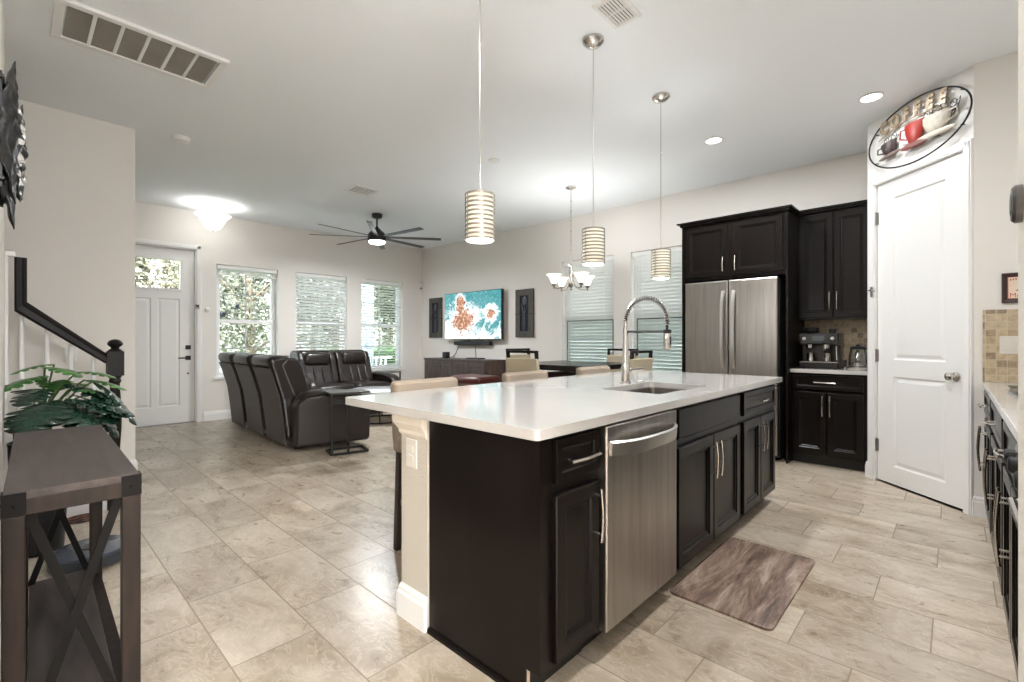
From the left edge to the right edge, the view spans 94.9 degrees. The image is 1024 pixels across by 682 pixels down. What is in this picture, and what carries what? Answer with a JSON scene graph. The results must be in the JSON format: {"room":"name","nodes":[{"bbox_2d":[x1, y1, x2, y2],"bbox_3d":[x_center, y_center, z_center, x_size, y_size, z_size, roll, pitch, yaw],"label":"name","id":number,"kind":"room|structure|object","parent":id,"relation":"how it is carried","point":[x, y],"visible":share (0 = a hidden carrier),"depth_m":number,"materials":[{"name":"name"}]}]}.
{"room":"open-plan kitchen","nodes":[
{"label":"open-plan kitchen","id":0,"kind":"room"},
{"bbox_2d":[0,0,4,605],"bbox_3d":[-2.103,-0.335,1.851,2.900,3.030,0.120,0,0,43],"label":"wall","id":1,"kind":"structure","parent":0,"point":[2,29],"depth_m":2.22,"materials":[{"name":"white paint"}]},
{"bbox_2d":[5,251,14,479],"bbox_3d":[-3.126,0.315,2.906,0.035,1.730,0.074,0,0,43],"label":"trim","id":2,"kind":"structure","parent":1,"relation":"attached to","point":[7,253],"depth_m":2.90,"materials":[{"name":"white paint"}]},
{"bbox_2d":[0,61,28,229],"bbox_3d":[-1.570,-0.615,1.474,0.424,0.491,0.076,0,0,43],"label":"metal wall art","id":3,"kind":"object","parent":1,"relation":"attached to","point":[14,154],"visible":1,"depth_m":1.39,"materials":[{"name":"silver metal"}]},
{"bbox_2d":[5,99,134,459],"bbox_3d":[-4.361,-0.335,3.100,0.120,3.030,2.940,0,0,43],"label":"wall","id":4,"kind":"structure","parent":0,"point":[74,230],"depth_m":3.86,"materials":[{"name":"white paint"}]},
{"bbox_2d":[135,201,421,420],"bbox_3d":[-4.236,-0.335,7.246,0.200,3.030,7.150,0,0,43],"label":"wall","id":5,"kind":"structure","parent":0,"point":[288,251],"depth_m":7.67,"materials":[{"name":"white paint"}]},
{"bbox_2d":[135,242,195,426],"bbox_3d":[-4.940,-0.062,6.490,0.209,2.485,0.955,0,0,43],"label":"door","id":6,"kind":"structure","parent":5,"relation":"in","point":[165,318],"depth_m":6.55,"materials":[{"name":"white paint"}]},
{"bbox_2d":[135,238,201,421],"bbox_3d":[-4.862,-0.091,6.417,0.025,2.542,1.069,0,0,43],"label":"trim","id":7,"kind":"structure","parent":5,"relation":"attached to","point":[197,248],"depth_m":6.77,"materials":[{"name":"white paint"}]},
{"bbox_2d":[203,409,230,420],"bbox_3d":[-3.164,1.113,8.228,0.016,0.135,3.850,0,0,43],"label":"baseboard","id":8,"kind":"structure","parent":5,"relation":"attached to","point":[220,414],"depth_m":6.95,"materials":[{"name":"white paint"}]},
{"bbox_2d":[213,269,275,379],"bbox_3d":[-4.123,-0.274,7.318,0.195,1.712,0.950,0,0,43],"label":"window","id":9,"kind":"structure","parent":5,"relation":"in","point":[272,322],"depth_m":7.38,"materials":[{"name":"white plastic"}]},
{"bbox_2d":[217,264,276,314],"bbox_3d":[-4.109,-0.753,7.305,0.073,0.746,0.846,0,0,43],"label":"window blind","id":10,"kind":"object","parent":9,"relation":"attached to","point":[219,266],"visible":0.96,"depth_m":7.25,"materials":[{"name":"white"}]},
{"bbox_2d":[296,279,343,349],"bbox_3d":[-3.325,-0.274,8.167,0.195,1.712,0.980,0,0,43],"label":"window","id":11,"kind":"structure","parent":5,"relation":"in","point":[296,279],"depth_m":8.37,"materials":[{"name":"white plastic"}]},
{"bbox_2d":[296,272,345,349],"bbox_3d":[-3.311,-0.293,8.154,0.073,1.666,0.876,0,0,43],"label":"window blind","id":12,"kind":"object","parent":11,"relation":"attached to","point":[299,276],"visible":0.68,"depth_m":8.13,"materials":[{"name":"white plastic"}]},
{"bbox_2d":[361,282,404,370],"bbox_3d":[-2.517,-0.274,9.026,0.195,1.712,0.980,0,0,43],"label":"window","id":13,"kind":"structure","parent":5,"relation":"in","point":[398,310],"depth_m":9.20,"materials":[{"name":"white plastic"}]},
{"bbox_2d":[361,279,401,368],"bbox_3d":[-2.503,-0.293,9.013,0.073,1.666,0.876,0,0,43],"label":"window blind","id":14,"kind":"object","parent":13,"relation":"attached to","point":[374,282],"visible":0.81,"depth_m":8.99,"materials":[{"name":"white plastic"}]},
{"bbox_2d":[402,420,428,628],"bbox_3d":[0.509,0.745,2.940,0.183,0.870,2.680,0,0,43],"label":"wall","id":15,"kind":"structure","parent":0,"point":[415,482],"depth_m":1.95,"materials":[{"name":"beige paint"}]},
{"bbox_2d":[392,414,426,439],"bbox_3d":[0.488,0.358,2.939,0.213,0.093,2.710,0,0,43],"label":"trim","id":16,"kind":"structure","parent":15,"relation":"attached to","point":[410,426],"depth_m":1.94,"materials":[{"name":"beige paint"}]},
{"bbox_2d":[396,581,426,632],"bbox_3d":[0.498,1.110,2.939,0.199,0.140,2.696,0,0,43],"label":"baseboard","id":17,"kind":"structure","parent":15,"relation":"attached to","point":[411,605],"depth_m":1.95,"materials":[{"name":"white paint"}]},
{"bbox_2d":[406,438,416,468],"bbox_3d":[-0.422,0.475,1.970,0.075,0.120,0.009,0,0,43],"label":"wall outlet","id":18,"kind":"object","parent":15,"relation":"attached to","point":[411,444],"visible":1,"depth_m":1.97,"materials":[{"name":"grey plastic"}]},
{"bbox_2d":[4,0,1017,249],"bbox_3d":[-0.840,-1.950,2.026,12.400,0.200,10.200,0,0,43],"label":"ceiling","id":19,"kind":"structure","parent":0,"point":[314,100],"depth_m":3.50,"materials":[{"name":"white paint"}]},
{"bbox_2d":[50,0,229,88],"bbox_3d":[-2.324,-1.839,2.969,0.475,0.022,0.830,0,0,43],"label":"ceiling vent","id":20,"kind":"object","parent":19,"relation":"in","point":[85,26],"visible":1,"depth_m":2.92,"materials":[{"name":"white metal"}]},
{"bbox_2d":[194,204,230,231],"bbox_3d":[-4.099,-1.665,6.443,0.436,0.370,0.436,0,0,43],"label":"flush ceiling light","id":21,"kind":"object","parent":19,"relation":"attached to","point":[212,220],"visible":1,"depth_m":6.35,"materials":[{"name":"white glass"}]},
{"bbox_2d":[344,184,379,195],"bbox_3d":[-1.850,-1.844,5.798,0.320,0.012,0.320,0,0,43],"label":"ceiling vent","id":22,"kind":"object","parent":19,"relation":"in","point":[357,189],"visible":1,"depth_m":5.79,"materials":[{"name":"white metal"}]},
{"bbox_2d":[309,213,440,249],"bbox_3d":[-1.982,-1.626,6.901,1.746,0.448,1.746,0,0,-32],"label":"ceiling fan","id":23,"kind":"object","parent":19,"relation":"hanging from","point":[376,236],"visible":1,"depth_m":6.83,"materials":[{"name":"brown metal"}]},
{"bbox_2d":[465,0,494,243],"bbox_3d":[-0.150,-1.157,2.204,0.142,1.385,0.143,0,0,43],"label":"pendant light","id":24,"kind":"object","parent":19,"relation":"hanging from","point":[479,204],"visible":1,"depth_m":2.16,"materials":[{"name":"silver metal"}]},
{"bbox_2d":[546,185,594,291],"bbox_3d":[0.714,-1.225,5.683,0.516,1.250,0.516,0,0,22],"label":"chandelier","id":25,"kind":"object","parent":19,"relation":"hanging from","point":[582,277],"visible":1,"depth_m":5.66,"materials":[{"name":"white glass"}]},
{"bbox_2d":[582,33,604,265],"bbox_3d":[0.500,-1.157,2.896,0.142,1.385,0.143,0,0,43],"label":"pendant light","id":26,"kind":"object","parent":19,"relation":"hanging from","point":[593,238],"visible":1,"depth_m":2.85,"materials":[{"name":"white glass"}]},
{"bbox_2d":[592,0,641,29],"bbox_3d":[0.592,-1.844,2.636,0.175,0.012,0.250,0,0,43],"label":"ceiling vent","id":27,"kind":"object","parent":19,"relation":"in","point":[618,13],"visible":1,"depth_m":2.64,"materials":[{"name":"white metal"}]},
{"bbox_2d":[651,92,670,279],"bbox_3d":[1.129,-1.157,3.564,0.142,1.385,0.143,0,0,43],"label":"pendant light","id":28,"kind":"object","parent":19,"relation":"hanging from","point":[661,257],"visible":1,"depth_m":3.52,"materials":[{"name":"silver metal"}]},
{"bbox_2d":[858,91,884,102],"bbox_3d":[2.735,-1.845,3.578,0.164,0.009,0.164,0,0,43],"label":"recessed light","id":29,"kind":"object","parent":19,"relation":"in","point":[873,96],"visible":1,"depth_m":3.57,"materials":[{"name":"white paint"}]},
{"bbox_2d":[27,411,1016,681],"bbox_3d":[-0.822,1.240,2.009,12.350,0.120,10.200,0,0,43],"label":"floor","id":30,"kind":"structure","parent":0,"point":[263,559],"depth_m":2.21,"materials":[{"name":"tile"}]},
{"bbox_2d":[8,257,123,517],"bbox_3d":[-3.819,0.215,2.865,0.980,1.930,2.140,0,0,43],"label":"staircase","id":31,"kind":"structure","parent":30,"relation":"on","point":[113,358],"depth_m":3.10,"materials":[{"name":"white paint"}]},
{"bbox_2d":[4,364,136,557],"bbox_3d":[-2.451,0.657,2.622,0.861,1.046,0.519,0,0,43],"label":"potted plant","id":32,"kind":"object","parent":30,"relation":"on","point":[106,409],"visible":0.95,"depth_m":2.52,"materials":[{"name":"green plant"}]},
{"bbox_2d":[0,425,141,681],"bbox_3d":[-1.551,0.780,1.635,1.111,0.800,0.283,0,0,44],"label":"console table","id":33,"kind":"object","parent":30,"relation":"on","point":[70,633],"visible":1,"depth_m":1.34,"materials":[{"name":"brown wood"}]},
{"bbox_2d":[28,570,115,681],"bbox_3d":[-1.551,1.020,1.635,1.088,0.020,0.184,0,0,44],"label":"shelf","id":34,"kind":"object","parent":33,"relation":"attached to","point":[49,613],"depth_m":1.62,"materials":[{"name":"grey wood"}]},
{"bbox_2d":[45,535,119,573],"bbox_3d":[-2.230,1.133,2.489,0.344,0.092,0.344,0,0,43],"label":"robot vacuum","id":35,"kind":"object","parent":30,"relation":"on","point":[66,555],"visible":0.32,"depth_m":2.42,"materials":[{"name":"grey plastic"}]},
{"bbox_2d":[218,352,369,448],"bbox_3d":[-2.868,0.674,5.928,0.980,1.012,2.691,0,0,-44],"label":"reclining sofa","id":36,"kind":"object","parent":30,"relation":"on","point":[270,395],"visible":0.99,"depth_m":5.11,"materials":[{"name":"leather"}]},
{"bbox_2d":[290,349,400,411],"bbox_3d":[-2.756,0.674,7.636,1.140,1.012,1.547,0,0,43],"label":"loveseat","id":37,"kind":"object","parent":30,"relation":"on","point":[323,369],"visible":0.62,"depth_m":7.65,"materials":[{"name":"leather"}]},
{"bbox_2d":[317,382,354,388],"bbox_3d":[-2.850,0.780,7.274,0.680,0.200,0.596,0,0,43],"label":"seat cushion","id":38,"kind":"object","parent":37,"relation":"on","point":[320,385],"depth_m":7.15,"materials":[{"name":"leather"}]},
{"bbox_2d":[342,380,389,387],"bbox_3d":[-2.425,0.780,7.725,0.680,0.200,0.596,0,0,43],"label":"seat cushion","id":39,"kind":"object","parent":37,"relation":"on","point":[357,383],"depth_m":7.58,"materials":[{"name":"leather"}]},
{"bbox_2d":[324,388,369,455],"bbox_3d":[-1.735,0.856,4.959,0.400,0.642,0.316,0,0,-33],"label":"side table","id":40,"kind":"object","parent":30,"relation":"on","point":[348,392],"visible":0.92,"depth_m":4.84,"materials":[{"name":"grey metal"}]},
{"bbox_2d":[352,386,391,423],"bbox_3d":[-1.931,0.949,6.923,0.900,0.461,0.900,0,0,43],"label":"coffee table","id":41,"kind":"object","parent":30,"relation":"on","point":[373,389],"visible":0.27,"depth_m":6.82,"materials":[{"name":"white"}]},
{"bbox_2d":[390,377,457,550],"bbox_3d":[-0.377,0.705,2.668,0.445,0.951,0.456,0,0,43],"label":"bar stool","id":42,"kind":"object","parent":30,"relation":"on","point":[442,382],"visible":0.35,"depth_m":2.63,"materials":[{"name":"beige fabric"}]},
{"bbox_2d":[424,357,505,385],"bbox_3d":[-0.883,0.756,8.354,1.689,0.848,0.480,0,0,43],"label":"media console","id":43,"kind":"object","parent":30,"relation":"on","point":[435,367],"visible":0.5,"depth_m":8.05,"materials":[{"name":"brown wood"}]},
{"bbox_2d":[451,374,500,384],"bbox_3d":[-0.500,0.830,6.401,0.600,0.700,0.440,0,0,43],"label":"bench","id":44,"kind":"object","parent":30,"relation":"on","point":[464,379],"visible":0.27,"depth_m":6.22,"materials":[{"name":"red leather"}]},
{"bbox_2d":[427,421,604,681],"bbox_3d":[0.009,0.745,1.794,0.645,0.870,0.339,0,0,43],"label":"base cabinet","id":45,"kind":"object","parent":30,"relation":"on","point":[514,534],"visible":0.96,"depth_m":1.64,"materials":[{"name":"brown wood"}]},
{"bbox_2d":[506,350,538,372],"bbox_3d":[0.249,0.646,5.198,0.444,1.068,0.466,0,0,43],"label":"dining chair","id":46,"kind":"object","parent":30,"relation":"on","point":[512,364],"visible":0.28,"depth_m":5.03,"materials":[{"name":"beige fabric"}]},
{"bbox_2d":[502,370,547,381],"bbox_3d":[0.236,0.705,3.320,0.445,0.951,0.456,0,0,43],"label":"bar stool","id":47,"kind":"object","parent":30,"relation":"on","point":[538,374],"visible":0.16,"depth_m":3.39,"materials":[{"name":"beige fabric"}]},
{"bbox_2d":[539,360,622,377],"bbox_3d":[0.734,0.728,5.625,1.100,0.905,1.100,0,0,43],"label":"dining table","id":48,"kind":"object","parent":30,"relation":"on","point":[561,368],"visible":0.16,"depth_m":5.41,"materials":[{"name":"black wood"}]},
{"bbox_2d":[576,365,609,374],"bbox_3d":[0.846,0.705,3.968,0.445,0.951,0.456,0,0,43],"label":"bar stool","id":49,"kind":"object","parent":30,"relation":"on","point":[593,369],"visible":0.12,"depth_m":4.03,"materials":[{"name":"beige fabric"}]},
{"bbox_2d":[607,348,638,371],"bbox_3d":[1.298,0.646,5.977,0.444,1.068,0.466,0,0,43],"label":"dining chair","id":50,"kind":"object","parent":30,"relation":"on","point":[610,358],"visible":0.19,"depth_m":6.16,"materials":[{"name":"beige leather"}]},
{"bbox_2d":[582,409,677,648],"bbox_3d":[0.351,0.748,2.124,0.680,0.865,0.595,0,0,43],"label":"dishwasher","id":51,"kind":"object","parent":30,"relation":"on","point":[636,473],"visible":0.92,"depth_m":1.87,"materials":[{"name":"grey metal"}]},
{"bbox_2d":[629,350,652,370],"bbox_3d":[1.231,0.646,5.157,0.466,1.068,0.444,0,0,43],"label":"dining chair","id":52,"kind":"object","parent":30,"relation":"on","point":[646,363],"visible":0.18,"depth_m":4.99,"materials":[{"name":"beige fabric"}]},
{"bbox_2d":[673,393,739,571],"bbox_3d":[0.876,0.745,2.712,0.640,0.870,0.968,0,0,43],"label":"base cabinet","id":53,"kind":"object","parent":30,"relation":"on","point":[708,431],"visible":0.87,"depth_m":2.49,"materials":[{"name":"brown wood"}]},
{"bbox_2d":[345,370,782,440],"bbox_3d":[0.602,0.292,2.880,1.220,0.035,2.829,0,0,43],"label":"countertop","id":54,"kind":"structure","parent":53,"relation":"on","point":[544,408],"depth_m":2.14,"materials":[{"name":"white stone"}]},
{"bbox_2d":[620,296,670,383],"bbox_3d":[0.845,0.000,2.928,0.336,0.549,0.137,0,0,43],"label":"faucet","id":55,"kind":"object","parent":54,"relation":"on","point":[625,367],"visible":1,"depth_m":2.96,"materials":[{"name":"silver metal"}]},
{"bbox_2d":[627,387,683,393],"bbox_3d":[0.833,0.411,2.739,0.410,0.202,0.670,0,0,43],"label":"sink","id":56,"kind":"object","parent":54,"relation":"in","point":[653,390],"visible":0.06,"depth_m":3.03,"materials":[{"name":"silver metal"}]},
{"bbox_2d":[686,276,785,458],"bbox_3d":[2.436,0.281,5.059,0.913,1.798,0.732,0,0,43],"label":"refrigerator","id":57,"kind":"object","parent":30,"relation":"on","point":[738,326],"visible":0.61,"depth_m":4.75,"materials":[{"name":"grey metal"}]},
{"bbox_2d":[676,204,804,463],"bbox_3d":[2.470,-0.048,5.062,1.119,2.455,0.738,0,0,43],"label":"tall cabinet","id":58,"kind":"object","parent":30,"relation":"on","point":[763,242],"visible":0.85,"depth_m":4.72,"materials":[{"name":"brown wood"}]},
{"bbox_2d":[670,537,814,630],"bbox_3d":[1.174,1.174,2.348,0.437,0.012,0.840,0,0,43],"label":"floor mat","id":59,"kind":"object","parent":30,"relation":"on","point":[754,584],"visible":1,"depth_m":2.27,"materials":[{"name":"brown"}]},
{"bbox_2d":[728,384,774,527],"bbox_3d":[1.472,0.745,3.346,0.640,0.870,0.768,0,0,43],"label":"base cabinet","id":60,"kind":"object","parent":30,"relation":"on","point":[757,413],"visible":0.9,"depth_m":3.11,"materials":[{"name":"brown wood"}]},
{"bbox_2d":[791,372,866,471],"bbox_3d":[3.097,0.745,4.535,0.598,0.870,0.640,0,0,43],"label":"base cabinet","id":61,"kind":"object","parent":30,"relation":"on","point":[829,411],"visible":0.95,"depth_m":4.33,"materials":[{"name":"brown wood"}]},
{"bbox_2d":[790,367,866,374],"bbox_3d":[3.106,0.292,4.542,0.603,0.035,0.623,0,0,43],"label":"countertop","id":62,"kind":"structure","parent":61,"relation":"on","point":[798,369],"depth_m":4.34,"materials":[{"name":"white stone"}]},
{"bbox_2d":[799,327,843,368],"bbox_3d":[3.014,0.071,4.591,0.326,0.407,0.342,0,0,43],"label":"espresso machine","id":63,"kind":"object","parent":62,"relation":"on","point":[811,341],"visible":0.99,"depth_m":4.53,"materials":[{"name":"grey metal"}]},
{"bbox_2d":[847,344,866,369],"bbox_3d":[3.185,0.157,4.322,0.168,0.236,0.168,0,0,-2],"label":"glass kettle","id":64,"kind":"object","parent":62,"relation":"on","point":[857,365],"visible":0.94,"depth_m":4.29,"materials":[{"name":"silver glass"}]},
{"bbox_2d":[848,349,866,364],"bbox_3d":[3.182,0.161,4.324,0.147,0.154,0.147,0,0,43],"label":"jar","id":65,"kind":"object","parent":64,"relation":"on","point":[857,354],"depth_m":4.30,"materials":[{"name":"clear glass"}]},
{"bbox_2d":[976,390,993,533],"bbox_3d":[3.067,0.745,2.658,0.625,0.870,0.755,0,0,43],"label":"base cabinet","id":66,"kind":"object","parent":30,"relation":"on","point":[988,432],"visible":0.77,"depth_m":2.80,"materials":[{"name":"brown wood"}]},
{"bbox_2d":[982,401,1006,595],"bbox_3d":[2.510,0.745,2.066,0.625,0.870,0.850,0,0,43],"label":"base cabinet","id":67,"kind":"object","parent":30,"relation":"on","point":[997,464],"visible":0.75,"depth_m":2.23,"materials":[{"name":"brown wood"}]},
{"bbox_2d":[992,421,1017,681],"bbox_3d":[1.942,0.745,1.462,0.625,0.870,0.790,0,0,43],"label":"base cabinet","id":68,"kind":"object","parent":30,"relation":"on","point":[1010,532],"visible":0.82,"depth_m":1.65,"materials":[{"name":"brown wood"}]},
{"bbox_2d":[983,381,1017,441],"bbox_3d":[2.524,0.292,2.022,0.630,0.035,2.434,0,0,43],"label":"countertop","id":69,"kind":"structure","parent":68,"relation":"on","point":[1004,399],"depth_m":2.14,"materials":[{"name":"white stone"}]},
{"bbox_2d":[1003,443,1017,529],"bbox_3d":[1.405,0.724,0.861,0.664,0.912,0.760,0,0,43],"label":"range","id":70,"kind":"object","parent":30,"relation":"on","point":[1010,456],"visible":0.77,"depth_m":1.22,"materials":[{"name":"grey metal"}]},
{"bbox_2d":[1008,497,1017,529],"bbox_3d":[1.407,0.718,0.859,0.657,0.865,0.760,0,0,43],"label":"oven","id":71,"kind":"object","parent":70,"relation":"in","point":[1013,501],"depth_m":1.23,"materials":[{"name":"silver metal"}]},
{"bbox_2d":[422,152,866,378],"bbox_3d":[0.915,-0.335,7.171,7.405,3.030,0.200,0,0,43],"label":"wall","id":72,"kind":"structure","parent":0,"point":[520,258],"depth_m":6.97,"materials":[{"name":"white paint"}]},
{"bbox_2d":[429,297,442,337],"bbox_3d":[-1.508,-0.438,9.285,0.398,0.785,0.037,0,0,43],"label":"wall plaque","id":73,"kind":"object","parent":72,"relation":"attached to","point":[435,304],"visible":1,"depth_m":9.26,"materials":[{"name":"brown wood"}]},
{"bbox_2d":[445,288,503,338],"bbox_3d":[-0.680,-0.438,8.442,1.500,0.855,0.130,0,0,43],"label":"television","id":74,"kind":"object","parent":72,"relation":"attached to","point":[475,314],"visible":1,"depth_m":8.32,"materials":[{"name":"black plastic"}]},
{"bbox_2d":[515,288,533,336],"bbox_3d":[0.206,-0.438,7.673,0.393,0.785,0.037,0,0,43],"label":"wall plaque","id":75,"kind":"object","parent":72,"relation":"attached to","point":[524,298],"visible":1,"depth_m":7.66,"materials":[{"name":"brown wood"}]},
{"bbox_2d":[566,318,613,359],"bbox_3d":[1.138,-0.304,6.916,0.980,1.772,0.195,0,0,43],"label":"window","id":76,"kind":"structure","parent":72,"relation":"in","point":[567,341],"depth_m":6.90,"materials":[{"name":"white plastic"}]},
{"bbox_2d":[564,255,613,361],"bbox_3d":[1.125,-0.323,6.903,0.876,1.726,0.073,0,0,43],"label":"window blind","id":77,"kind":"object","parent":76,"relation":"attached to","point":[590,304],"visible":0.61,"depth_m":6.88,"materials":[{"name":"white plastic"}]},
{"bbox_2d":[632,246,681,371],"bbox_3d":[1.970,-0.323,6.108,0.876,1.726,0.073,0,0,43],"label":"window blind","id":78,"kind":"object","parent":72,"relation":"attached to","point":[668,291],"visible":0.38,"depth_m":6.16,"materials":[{"name":"white plastic"}]},
{"bbox_2d":[798,200,866,320],"bbox_3d":[3.191,-0.749,4.634,0.597,1.087,0.373,0,0,43],"label":"upper cabinet","id":79,"kind":"object","parent":72,"relation":"attached to","point":[832,239],"visible":0.97,"depth_m":4.52,"materials":[{"name":"brown wood"}]},
{"bbox_2d":[805,319,866,366],"bbox_3d":[3.317,0.035,4.765,0.604,0.478,0.011,0,0,43],"label":"backsplash","id":80,"kind":"structure","parent":72,"relation":"attached to","point":[854,331],"depth_m":4.71,"materials":[{"name":"tile"}]},
{"bbox_2d":[867,64,973,511],"bbox_3d":[3.134,-0.335,3.608,0.100,3.030,0.905,0,0,-2],"label":"wall","id":81,"kind":"structure","parent":0,"point":[965,78],"depth_m":3.59,"materials":[{"name":"white paint"}]},
{"bbox_2d":[875,151,962,508],"bbox_3d":[3.103,-0.062,3.588,0.164,2.485,0.771,0,0,-2],"label":"door","id":82,"kind":"structure","parent":81,"relation":"in","point":[919,212],"depth_m":3.54,"materials":[{"name":"white paint"}]},
{"bbox_2d":[868,85,972,168],"bbox_3d":[3.054,-1.595,3.575,0.059,0.488,0.880,0,0,-2],"label":"coffee sign","id":83,"kind":"object","parent":81,"relation":"attached to","point":[934,124],"visible":1,"depth_m":3.50,"materials":[{"name":"black metal"}]},
{"bbox_2d":[877,138,896,155],"bbox_3d":[3.042,-1.550,3.816,0.136,0.105,0.129,0,0,43],"label":"cup","id":84,"kind":"object","parent":83,"relation":"on","point":[888,148],"depth_m":3.77,"materials":[{"name":"grey"}]},
{"bbox_2d":[899,117,924,142],"bbox_3d":[3.049,-1.573,3.587,0.158,0.155,0.150,0,0,43],"label":"cup","id":85,"kind":"object","parent":83,"relation":"on","point":[913,130],"depth_m":3.54,"materials":[{"name":"red"}]},
{"bbox_2d":[922,105,958,132],"bbox_3d":[3.057,-1.569,3.357,0.199,0.133,0.207,0,0,43],"label":"cup","id":86,"kind":"object","parent":83,"relation":"on","point":[936,122],"depth_m":3.34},
{"bbox_2d":[869,138,973,515],"bbox_3d":[3.072,-0.088,3.586,0.025,2.536,0.871,0,0,-2],"label":"trim","id":87,"kind":"structure","parent":81,"relation":"attached to","point":[967,146],"depth_m":3.20,"materials":[{"name":"white paint"}]},
{"bbox_2d":[974,52,1017,496],"bbox_3d":[3.414,-0.335,2.939,0.755,3.030,0.120,0,0,43],"label":"wall","id":88,"kind":"structure","parent":0,"point":[996,79],"depth_m":3.10,"materials":[{"name":"white paint"}]},
{"bbox_2d":[972,496,986,518],"bbox_3d":[3.115,1.113,3.124,0.083,0.135,0.020,0,0,43],"label":"baseboard","id":89,"kind":"structure","parent":88,"relation":"attached to","point":[979,506],"depth_m":3.13,"materials":[{"name":"white paint"}]},
{"bbox_2d":[983,309,1017,382],"bbox_3d":[3.354,0.038,2.905,0.630,0.472,0.012,0,0,43],"label":"backsplash","id":90,"kind":"structure","parent":88,"relation":"attached to","point":[997,367],"depth_m":3.07,"materials":[{"name":"tile"}]},
{"bbox_2d":[999,336,1017,353],"bbox_3d":[3.217,0.033,3.019,0.120,0.115,0.010,0,0,43],"label":"light switch","id":91,"kind":"object","parent":88,"relation":"attached to","point":[1007,344],"visible":0.79,"depth_m":3.03,"materials":[{"name":"grey plastic"}]},
{"bbox_2d":[1001,272,1017,302],"bbox_3d":[3.261,-0.336,2.985,0.210,0.192,0.022,0,0,43],"label":"framed picture","id":92,"kind":"object","parent":88,"relation":"attached to","point":[1009,281],"visible":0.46,"depth_m":3.03,"materials":[{"name":"black wood"}]},
{"bbox_2d":[1007,277,1017,298],"bbox_3d":[3.261,-0.336,2.985,0.158,0.140,0.002,0,0,43],"label":"print","id":93,"kind":"object","parent":92,"relation":"attached to","point":[1012,282],"depth_m":3.02,"materials":[{"name":"beige paper"}]},
{"bbox_2d":[1018,0,1023,681],"bbox_3d":[0.869,-0.335,0.247,0.812,3.030,0.150,0,0,43],"label":"wall","id":94,"kind":"structure","parent":0,"point":[1020,2],"depth_m":0.55,"materials":[{"name":"white paint"}]},
{"bbox_2d":[1009,184,1023,223],"bbox_3d":[0.587,-0.158,0.547,0.010,0.044,0.044,0,0,43],"label":"wall fitting","id":95,"kind":"object","parent":94,"relation":"attached to","point":[1016,201],"visible":1,"depth_m":0.54,"materials":[{"name":"grey metal"}]},
{"label":"outside","id":96,"kind":"structure","parent":0,"visible":0},
{"bbox_3d":[-10.684,1.605,23.779,31.850,0.050,60.000,0,0,43],"label":"lawn","id":97,"kind":"structure","parent":96,"visible":0},
{"bbox_2d":[135,257,178,288],"bbox_3d":[-8.096,-1.498,9.845,2.182,6.210,2.229,0,0,43],"label":"tree","id":98,"kind":"object","parent":97,"relation":"on","point":[170,273],"visible":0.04,"depth_m":10.41,"materials":[{"name":"green plant"}]},
{"bbox_2d":[156,260,269,352],"bbox_3d":[-10.772,-2.862,17.056,3.900,8.933,3.900,0,0,43],"label":"tree","id":99,"kind":"object","parent":97,"relation":"on","point":[230,277],"visible":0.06,"depth_m":16.98,"materials":[{"name":"green plant"}]},
{"bbox_2d":[220,271,300,353],"bbox_3d":[-6.623,-1.992,11.802,2.381,7.196,2.456,0,0,10],"label":"tree","id":100,"kind":"object","parent":97,"relation":"on","point":[251,341],"visible":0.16,"depth_m":11.09,"materials":[{"name":"green plant"}]},
{"bbox_2d":[265,275,332,349],"bbox_3d":[-8.499,-3.277,20.121,3.867,9.763,3.849,0,0,-16],"label":"tree","id":101,"kind":"object","parent":97,"relation":"on","point":[265,275],"visible":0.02,"depth_m":19.35,"materials":[{"name":"green plant"}]},
{"bbox_2d":[297,279,376,349],"bbox_3d":[-5.323,-1.690,14.112,2.450,6.592,2.503,0,0,43],"label":"tree","id":102,"kind":"object","parent":97,"relation":"on","point":[301,279],"visible":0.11,"depth_m":13.57,"materials":[{"name":"green plant"}]},
{"bbox_2d":[324,344,395,364],"bbox_3d":[-3.431,0.834,11.802,0.780,1.493,2.818,0,0,43],"label":"hedge","id":103,"kind":"object","parent":97,"relation":"on","point":[384,353],"visible":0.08,"depth_m":11.79,"materials":[{"name":"green plant"}]},
{"bbox_2d":[374,285,395,349],"bbox_3d":[-5.968,-3.504,22.892,3.744,10.217,3.880,0,0,29],"label":"tree","id":104,"kind":"object","parent":97,"relation":"on","point":[375,313],"visible":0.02,"depth_m":21.72,"materials":[{"name":"green plant"}]},
{"bbox_2d":[376,286,395,349],"bbox_3d":[-3.293,-2.061,15.767,2.510,7.335,2.473,0,0,3],"label":"tree","id":105,"kind":"object","parent":97,"relation":"on","point":[394,297],"visible":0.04,"depth_m":15.48,"materials":[{"name":"green plant"}]},
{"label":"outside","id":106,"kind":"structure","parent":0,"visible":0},
{"bbox_3d":[-5.175,1.355,7.751,1.840,0.150,8.200,0,0,43],"label":"floor","id":107,"kind":"structure","parent":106,"visible":0},
{"bbox_2d":[362,284,373,364],"bbox_3d":[-3.335,-0.320,10.757,0.300,3.200,0.300,0,0,43],"label":"porch column","id":108,"kind":"structure","parent":107,"relation":"on","point":[371,350],"depth_m":10.69,"materials":[{"name":"grey"}]},
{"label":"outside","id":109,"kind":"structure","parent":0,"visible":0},
{"bbox_3d":[20.058,1.605,12.675,28.150,0.050,34.050,0,0,43],"label":"yard","id":110,"kind":"structure","parent":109,"visible":0},
{"bbox_2d":[572,311,681,371],"bbox_3d":[4.497,-2.110,10.254,14.100,7.420,2.500,0,0,43],"label":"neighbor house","id":111,"kind":"structure","parent":110,"relation":"on","point":[602,311],"depth_m":10.33,"materials":[{"name":"grey"}]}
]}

